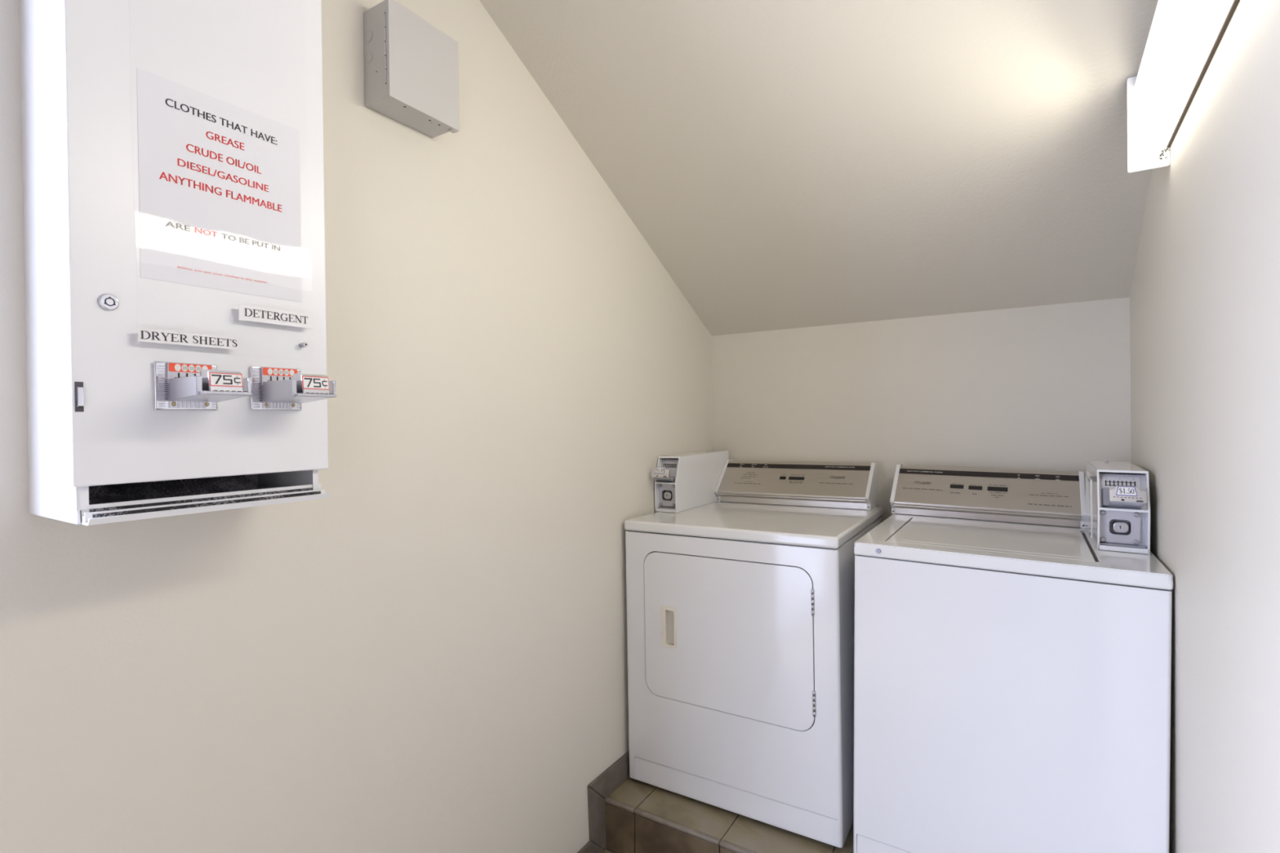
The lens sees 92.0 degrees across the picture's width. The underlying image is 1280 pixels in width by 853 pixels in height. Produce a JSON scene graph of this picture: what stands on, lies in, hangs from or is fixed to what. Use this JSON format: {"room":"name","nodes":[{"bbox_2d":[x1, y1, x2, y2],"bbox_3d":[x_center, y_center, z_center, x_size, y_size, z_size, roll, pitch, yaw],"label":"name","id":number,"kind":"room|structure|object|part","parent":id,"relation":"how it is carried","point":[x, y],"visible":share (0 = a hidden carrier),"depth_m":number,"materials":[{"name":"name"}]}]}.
{"room":"laundry","nodes":[
{"label":"laundry","id":0,"kind":"room"},
{"bbox_2d":[0,0,712,852],"bbox_3d":[-0.738,-0.506,1.229,0.120,4.086,4.150,0,0,32],"label":"wall","id":1,"kind":"structure","parent":0,"point":[427,654],"depth_m":1.41,"materials":[{"name":"beige paint"}]},
{"bbox_2d":[19,0,336,525],"bbox_3d":[-0.664,-0.346,0.932,0.309,0.937,0.330,0,0,33],"label":"vending machine","id":2,"kind":"object","parent":1,"relation":"attached to","point":[173,156],"visible":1,"depth_m":0.86,"materials":[{"name":"white paint"}]},
{"bbox_3d":[-0.632,-0.074,0.867,0.005,0.029,0.054,0,0,33],"label":"slot plate","id":3,"kind":"part","parent":2,"relation":"part of","materials":[{"name":"silver metal"}]},
{"bbox_2d":[80,483,330,525],"bbox_3d":[-0.693,0.111,0.960,0.223,0.024,0.316,0,0,32],"label":"tray","id":4,"kind":"object","parent":2,"relation":"on","point":[130,504],"depth_m":0.89,"materials":[{"name":"white paint"}]},
{"bbox_3d":[-0.566,-0.077,0.970,0.005,0.029,0.055,0,0,33],"label":"slot plate","id":5,"kind":"part","parent":2,"relation":"part of","materials":[{"name":"silver metal"}]},
{"bbox_2d":[363,0,459,137],"bbox_3d":[-0.514,-0.798,1.397,0.088,0.210,0.190,0,0,32],"label":"junction box","id":6,"kind":"object","parent":1,"relation":"attached to","point":[411,69],"visible":1,"depth_m":1.35,"materials":[{"name":"grey paint"}]},
{"bbox_2d":[577,751,629,852],"bbox_3d":[-0.294,1.299,1.796,0.011,0.262,2.458,0,0,32],"label":"baseboard","id":7,"kind":"structure","parent":1,"relation":"attached to","point":[615,775],"depth_m":2.05,"materials":[{"name":"tile"}]},
{"bbox_2d":[603,848,615,852],"bbox_3d":[-0.090,1.481,0.697,1.754,0.103,4.120,0,0,32],"label":"floor","id":8,"kind":"structure","parent":0,"point":[606,851],"depth_m":2.06,"materials":[{"name":"brown tile"}]},
{"bbox_2d":[604,777,853,852],"bbox_3d":[0.777,1.327,2.051,1.564,0.173,0.901,0,0,32],"label":"step","id":9,"kind":"structure","parent":8,"relation":"on","point":[642,817],"depth_m":1.97,"materials":[{"name":"brown tile"}]},
{"bbox_2d":[624,450,883,848],"bbox_3d":[0.462,0.673,2.317,0.746,1.142,0.789,-1,0,31],"label":"dryer","id":10,"kind":"object","parent":9,"relation":"on","point":[740,582],"visible":1,"depth_m":1.99,"materials":[{"name":"white metal"}]},
{"bbox_3d":[0.111,0.269,2.377,0.084,0.104,0.025,-1,0,31],"label":"vault door","id":11,"kind":"part","parent":10,"relation":"part of","materials":[{"name":"silver metal"}]},
{"bbox_3d":[0.118,0.175,2.391,0.084,0.096,0.041,-1,0,31],"label":"slot plate","id":12,"kind":"part","parent":10,"relation":"part of","materials":[{"name":"silver metal"}]},
{"bbox_3d":[0.101,0.676,2.088,0.054,0.138,0.016,-1,0,31],"label":"door handle","id":13,"kind":"part","parent":10,"relation":"part of","materials":[{"name":"beige plastic"}]},
{"bbox_3d":[0.268,0.671,1.987,0.580,0.490,0.012,-1,0,31],"label":"door","id":14,"kind":"part","parent":10,"relation":"part of","materials":[{"name":"white metal"}]},
{"bbox_3d":[0.283,1.189,1.987,0.699,0.074,0.012,-1,0,31],"label":"toe panel","id":15,"kind":"part","parent":10,"relation":"part of","materials":[{"name":"white metal"}]},
{"bbox_3d":[0.443,0.339,2.287,0.739,0.036,0.714,-1,0,31],"label":"panel","id":16,"kind":"part","parent":10,"relation":"part of","materials":[{"name":"white metal"}]},
{"bbox_2d":[853,460,1173,852],"bbox_3d":[1.091,0.673,1.882,0.691,1.138,0.786,0,1,32],"label":"washer","id":17,"kind":"object","parent":9,"relation":"on","point":[1012,649],"visible":1,"depth_m":1.57,"materials":[{"name":"white metal"}]},
{"bbox_3d":[0.891,1.182,1.563,0.661,0.070,0.012,0,1,32],"label":"toe panel","id":18,"kind":"part","parent":17,"relation":"part of","materials":[{"name":"white metal"}]},
{"bbox_3d":[1.026,0.325,1.825,0.478,0.009,0.490,0,1,32],"label":"lid","id":19,"kind":"part","parent":17,"relation":"part of","materials":[{"name":"white metal"}]},
{"bbox_3d":[1.073,0.339,1.843,0.685,0.035,0.704,0,1,32],"label":"panel","id":20,"kind":"part","parent":17,"relation":"part of","materials":[{"name":"white metal"}]},
{"bbox_2d":[1027,503,1071,506],"bbox_3d":[1.312,0.253,1.981,0.117,0.002,0.002,0,1,32],"label":"print","id":21,"kind":"object","parent":17,"relation":"attached to","point":[1028,504],"depth_m":1.98,"materials":[{"name":"grey"}]},
{"bbox_2d":[1031,493,1068,497],"bbox_3d":[1.328,0.222,2.010,0.106,0.008,0.008,0,1,32],"label":"print","id":22,"kind":"object","parent":17,"relation":"attached to","point":[1033,495],"depth_m":2.01,"materials":[{"name":"grey"}]},
{"bbox_3d":[1.271,0.175,1.631,0.098,0.096,0.041,0,1,32],"label":"slot plate","id":23,"kind":"part","parent":17,"relation":"part of","materials":[{"name":"silver metal"}]},
{"bbox_3d":[1.262,0.268,1.618,0.098,0.102,0.025,0,1,32],"label":"vault door","id":24,"kind":"part","parent":17,"relation":"part of","materials":[{"name":"silver metal"}]},
{"bbox_2d":[479,0,1158,336],"bbox_3d":[-0.094,-1.475,0.729,1.754,2.312,4.300,0,0,32],"label":"ceiling","id":25,"kind":"structure","parent":0,"point":[787,164],"depth_m":1.76,"materials":[{"name":"beige paint"}]},
{"bbox_2d":[711,297,1131,520],"bbox_3d":[1.015,0.543,2.494,1.754,1.928,0.120,0,0,32],"label":"wall","id":26,"kind":"structure","parent":0,"point":[1046,388],"depth_m":2.35,"materials":[{"name":"beige paint"}]},
{"bbox_2d":[1129,0,1279,852],"bbox_3d":[0.574,-0.555,0.328,0.120,4.163,4.304,0,0,33],"label":"wall","id":27,"kind":"structure","parent":0,"point":[1205,295],"depth_m":1.01,"materials":[{"name":"beige paint"}]},
{"bbox_2d":[1126,0,1239,173],"bbox_3d":[0.824,-0.689,0.894,0.075,0.218,1.240,0,0,33],"label":"wall lamp","id":28,"kind":"object","parent":27,"relation":"attached to","point":[1184,36],"visible":1,"depth_m":1.12,"materials":[{"name":"white plastic"}]}
]}

